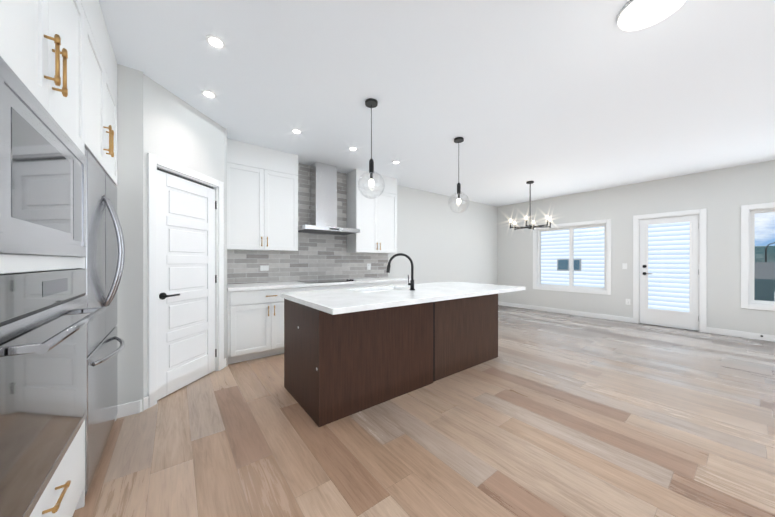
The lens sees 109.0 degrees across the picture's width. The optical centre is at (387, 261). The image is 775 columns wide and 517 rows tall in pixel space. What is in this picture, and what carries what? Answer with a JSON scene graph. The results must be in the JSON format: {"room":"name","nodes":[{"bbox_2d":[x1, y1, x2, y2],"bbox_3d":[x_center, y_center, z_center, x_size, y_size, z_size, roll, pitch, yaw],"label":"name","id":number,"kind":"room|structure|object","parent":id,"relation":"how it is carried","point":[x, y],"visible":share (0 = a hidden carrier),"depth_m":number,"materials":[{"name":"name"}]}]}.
{"room":"kitchen","nodes":[
{"label":"kitchen","id":0,"kind":"room"},
{"bbox_2d":[141,76,192,407],"bbox_3d":[-2.065,-0.164,2.612,0.322,2.750,0.480,0,0,-38],"label":"wall","id":1,"kind":"structure","parent":0,"point":[166,119],"depth_m":2.36,"materials":[{"name":"white paint"}]},
{"bbox_2d":[147,153,223,407],"bbox_3d":[-1.942,0.154,2.716,0.642,2.115,0.642,0,0,-38],"label":"door frame","id":2,"kind":"structure","parent":1,"relation":"attached to","point":[154,162],"depth_m":2.35,"materials":[{"name":"white wood"}]},
{"bbox_2d":[157,168,216,399],"bbox_3d":[-1.961,0.190,2.723,0.526,2.023,0.513,0,0,-38],"label":"pantry door","id":3,"kind":"structure","parent":1,"relation":"in","point":[186,282],"depth_m":2.67,"materials":[{"name":"white wood"}]},
{"bbox_2d":[117,120,496,371],"bbox_3d":[-0.193,-0.168,5.331,8.480,2.750,0.150,0,0,-38],"label":"wall","id":4,"kind":"structure","parent":0,"point":[438,240],"depth_m":5.63,"materials":[{"name":"white paint"}]},
{"bbox_2d":[227,138,297,250],"bbox_3d":[-1.737,-0.849,3.809,0.922,1.377,0.355,0,0,-38],"label":"upper cabinet","id":5,"kind":"object","parent":4,"relation":"attached to","point":[262,198],"visible":0.94,"depth_m":3.68,"materials":[{"name":"white wood"}]},
{"bbox_2d":[227,163,387,283],"bbox_3d":[-1.105,-0.621,4.526,2.807,1.836,0.008,0,0,-38],"label":"backsplash","id":6,"kind":"structure","parent":4,"relation":"attached to","point":[316,256],"depth_m":4.40,"materials":[{"name":"tile"}]},
{"bbox_2d":[260,265,268,270],"label":"outlet plates","id":7,"kind":"object","parent":6,"relation":"attached to","point":[266,267],"depth_m":3.99,"materials":[{"name":"white plastic"}]},
{"bbox_2d":[298,162,359,234],"bbox_3d":[-0.947,-0.999,4.325,0.900,1.079,0.501,0,0,-38],"label":"range hood","id":8,"kind":"object","parent":4,"relation":"attached to","point":[323,198],"visible":0.88,"depth_m":4.31,"materials":[{"name":"silver metal"}]},
{"bbox_2d":[347,169,396,253],"bbox_3d":[-0.253,-0.851,4.949,0.880,1.377,0.355,0,0,-38],"label":"upper cabinet","id":9,"kind":"object","parent":4,"relation":"attached to","point":[374,220],"visible":0.81,"depth_m":4.78,"materials":[{"name":"white wood"}]},
{"bbox_2d":[72,305,774,516],"bbox_3d":[2.205,1.262,2.213,8.480,0.100,8.020,0,0,-38],"label":"floor","id":10,"kind":"structure","parent":0,"point":[547,414],"depth_m":1.88,"materials":[{"name":"brown wood"}]},
{"bbox_2d":[0,0,95,516],"bbox_3d":[-1.450,-0.160,0.795,0.652,2.748,1.008,0,0,-38],"label":"tall cabinet","id":11,"kind":"object","parent":10,"relation":"on","point":[58,89],"depth_m":0.92,"materials":[{"name":"white wood"}]},
{"bbox_2d":[85,149,124,495],"bbox_3d":[-1.999,0.323,1.585,0.709,1.780,0.902,0,0,-38],"label":"fridge","id":12,"kind":"object","parent":10,"relation":"on","point":[104,265],"visible":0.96,"depth_m":1.63,"materials":[{"name":"grey metal"}]},
{"bbox_2d":[96,0,116,420],"bbox_3d":[-2.043,-0.161,1.567,0.652,2.748,0.978,0,0,-38],"label":"tall cabinet","id":13,"kind":"object","parent":10,"relation":"on","point":[106,63],"depth_m":1.77,"materials":[{"name":"white wood"}]},
{"bbox_2d":[227,289,306,363],"bbox_3d":[-1.663,0.775,3.712,0.927,0.870,0.622,0,0,-38],"label":"base cabinet","id":14,"kind":"object","parent":10,"relation":"on","point":[255,320],"depth_m":3.37,"materials":[{"name":"white wood"}]},
{"bbox_2d":[227,277,410,292],"bbox_3d":[-0.896,0.319,4.288,2.847,0.040,0.642,0,0,-38],"label":"countertop","id":15,"kind":"structure","parent":14,"relation":"on","point":[359,281],"depth_m":3.83,"materials":[{"name":"white stone"}]},
{"bbox_2d":[307,279,354,284],"bbox_3d":[-0.933,0.286,4.277,0.760,0.026,0.500,0,0,-38],"label":"cooktop","id":16,"kind":"object","parent":15,"relation":"in","point":[309,282],"depth_m":4.33,"materials":[{"name":"black glass"}]},
{"bbox_2d":[307,285,366,290],"bbox_3d":[-0.927,0.774,4.278,1.049,0.870,0.622,0,0,-38],"label":"base cabinet","id":17,"kind":"object","parent":10,"relation":"on","point":[313,287],"depth_m":3.98,"materials":[{"name":"white"}]},
{"bbox_2d":[367,281,409,286],"bbox_3d":[-0.173,0.773,4.857,0.970,0.870,0.622,0,0,-38],"label":"base cabinet","id":18,"kind":"object","parent":10,"relation":"on","point":[381,283],"depth_m":4.62,"materials":[{"name":"white stone"}]},
{"bbox_2d":[282,293,497,426],"bbox_3d":[0.196,0.776,3.101,2.422,0.870,0.858,0,0,-38],"label":"kitchen island","id":19,"kind":"object","parent":10,"relation":"on","point":[349,351],"depth_m":2.42,"materials":[{"name":"brown wood"}]},
{"bbox_2d":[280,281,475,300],"bbox_3d":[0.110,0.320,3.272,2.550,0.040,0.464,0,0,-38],"label":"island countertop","id":20,"kind":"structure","parent":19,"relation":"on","point":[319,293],"depth_m":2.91,"materials":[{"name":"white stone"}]},
{"bbox_2d":[360,289,375,292],"bbox_3d":[-0.069,0.445,3.087,0.692,0.232,0.392,0,0,-38],"label":"sink","id":21,"kind":"object","parent":20,"relation":"in","point":[361,290],"depth_m":3.18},
{"bbox_2d":[386,253,414,289],"bbox_3d":[0.142,0.103,2.948,0.232,0.394,0.232,0,0,-38],"label":"faucet","id":22,"kind":"object","parent":20,"relation":"on","point":[411,283],"visible":1,"depth_m":2.93,"materials":[{"name":"black metal"}]},
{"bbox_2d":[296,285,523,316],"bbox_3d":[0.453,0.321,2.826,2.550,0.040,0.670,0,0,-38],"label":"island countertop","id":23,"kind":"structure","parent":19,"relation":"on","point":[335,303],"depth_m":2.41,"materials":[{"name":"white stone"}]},
{"bbox_2d":[99,0,774,206],"bbox_3d":[2.205,-1.588,2.208,8.480,0.100,8.020,0,0,-38],"label":"ceiling","id":24,"kind":"structure","parent":0,"point":[553,98],"depth_m":2.38,"materials":[{"name":"white paint"}]},
{"bbox_2d":[201,90,216,97],"bbox_3d":[-1.633,-1.532,2.526,0.119,0.006,0.119,0,0,-44],"label":"recessed light","id":25,"kind":"object","parent":24,"relation":"in","point":[207,93],"depth_m":2.52,"materials":[{"name":"white plastic"}]},
{"bbox_2d":[205,35,225,48],"bbox_3d":[-1.198,-1.531,1.927,0.119,0.006,0.119,0,0,-44],"label":"recessed light","id":26,"kind":"object","parent":24,"relation":"in","point":[215,41],"depth_m":1.92,"materials":[{"name":"white plastic"}]},
{"bbox_2d":[291,129,301,133],"bbox_3d":[-1.068,-1.533,3.250,0.119,0.006,0.119,0,0,-44],"label":"recessed light","id":27,"kind":"object","parent":24,"relation":"in","point":[296,131],"depth_m":3.24,"materials":[{"name":"white plastic"}]},
{"bbox_2d":[358,98,384,198],"bbox_3d":[-0.154,-1.073,2.654,0.256,0.925,0.256,0,0,-38],"label":"pendant light","id":28,"kind":"object","parent":24,"relation":"hanging from","point":[371,103],"visible":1,"depth_m":2.64,"materials":[{"name":"black"}]},
{"bbox_2d":[448,137,468,212],"bbox_3d":[0.892,-1.075,3.458,0.256,0.925,0.256,0,0,-38],"label":"pendant light","id":29,"kind":"object","parent":24,"relation":"hanging from","point":[459,140],"visible":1,"depth_m":3.44,"materials":[{"name":"black"}]},
{"bbox_2d":[509,181,550,229],"bbox_3d":[2.739,-1.086,5.306,0.728,0.907,0.728,0,0,-38],"label":"chandelier","id":30,"kind":"object","parent":24,"relation":"hanging from","point":[530,226],"visible":1,"depth_m":5.30,"materials":[{"name":"black"}]},
{"bbox_2d":[617,0,685,30],"bbox_3d":[1.583,-1.524,1.655,0.320,0.021,0.320,0,0,-38],"label":"recessed light","id":31,"kind":"object","parent":24,"relation":"in","point":[633,15],"visible":0.96,"depth_m":1.68,"materials":[{"name":"white plastic"}]},
{"bbox_2d":[497,160,774,334],"bbox_3d":[5.501,-0.167,4.756,0.150,2.750,7.680,0,0,-38],"label":"wall","id":32,"kind":"structure","parent":0,"point":[723,192],"depth_m":5.38,"materials":[{"name":"white paint"}]},
{"bbox_2d":[498,301,632,322],"bbox_3d":[3.986,1.155,6.595,0.015,0.100,2.860,0,0,-38],"label":"baseboard","id":33,"kind":"structure","parent":32,"relation":"attached to","point":[594,315],"depth_m":6.30,"materials":[{"name":"white"}]},
{"bbox_2d":[538,224,605,289],"bbox_3d":[4.248,-0.104,6.429,0.060,1.406,1.406,0,0,-38],"label":"window","id":34,"kind":"structure","parent":32,"relation":"in","point":[571,258],"depth_m":6.39,"materials":[{"name":"white plastic"}]},
{"bbox_2d":[533,219,610,294],"bbox_3d":[4.220,-0.104,6.408,0.170,1.580,1.580,0,0,-38],"label":"window frame","id":35,"kind":"structure","parent":32,"relation":"attached to","point":[606,221],"depth_m":6.18,"materials":[{"name":"white wood"}]},
{"bbox_2d":[622,263,626,268],"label":"light switch","id":36,"kind":"object","parent":32,"relation":"attached to","point":[624,265],"depth_m":5.57,"materials":[{"name":"white plastic"}]},
{"bbox_2d":[639,215,698,331],"bbox_3d":[5.205,0.193,5.122,0.175,2.029,0.782,0,0,-38],"label":"exterior door","id":37,"kind":"structure","parent":32,"relation":"in","point":[689,320],"depth_m":5.05,"materials":[{"name":"white wood"}]},
{"bbox_2d":[633,209,706,332],"bbox_3d":[5.204,0.148,5.128,0.170,2.120,0.950,0,0,-38],"label":"door frame","id":38,"kind":"structure","parent":32,"relation":"attached to","point":[702,213],"depth_m":4.84,"materials":[{"name":"white wood"}]},
{"bbox_2d":[706,327,774,341],"bbox_3d":[6.615,1.160,3.174,0.015,0.100,3.870,0,0,-38],"label":"baseboard","id":39,"kind":"structure","parent":32,"relation":"attached to","point":[742,334],"depth_m":4.41,"materials":[{"name":"white wood"}]},
{"bbox_2d":[741,202,774,310],"bbox_3d":[6.170,-0.081,3.871,0.170,1.640,1.500,0,0,-38],"label":"window frame","id":40,"kind":"structure","parent":32,"relation":"attached to","point":[745,209],"depth_m":4.37,"materials":[{"name":"white wood"}]},
{"bbox_2d":[750,209,774,304],"bbox_3d":[6.198,-0.081,3.892,0.060,1.466,1.326,0,0,-38],"label":"window","id":41,"kind":"structure","parent":32,"relation":"in","point":[752,244],"depth_m":4.37,"materials":[{"name":"white plastic"}]},
{"label":"outside","id":42,"kind":"structure","parent":0,"visible":0},
{"bbox_2d":[754,242,774,300],"bbox_3d":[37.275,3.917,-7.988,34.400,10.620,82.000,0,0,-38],"label":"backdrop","id":43,"kind":"structure","parent":42,"point":[764,277],"depth_m":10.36,"materials":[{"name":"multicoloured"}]},
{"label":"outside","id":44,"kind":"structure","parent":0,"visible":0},
{"bbox_2d":[541,221,689,311],"bbox_3d":[5.675,-2.175,10.190,2.350,7.250,8.650,0,0,-38],"label":"siding","id":45,"kind":"object","parent":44,"point":[548,253],"depth_m":7.03,"materials":[{"name":"white"}]}
]}

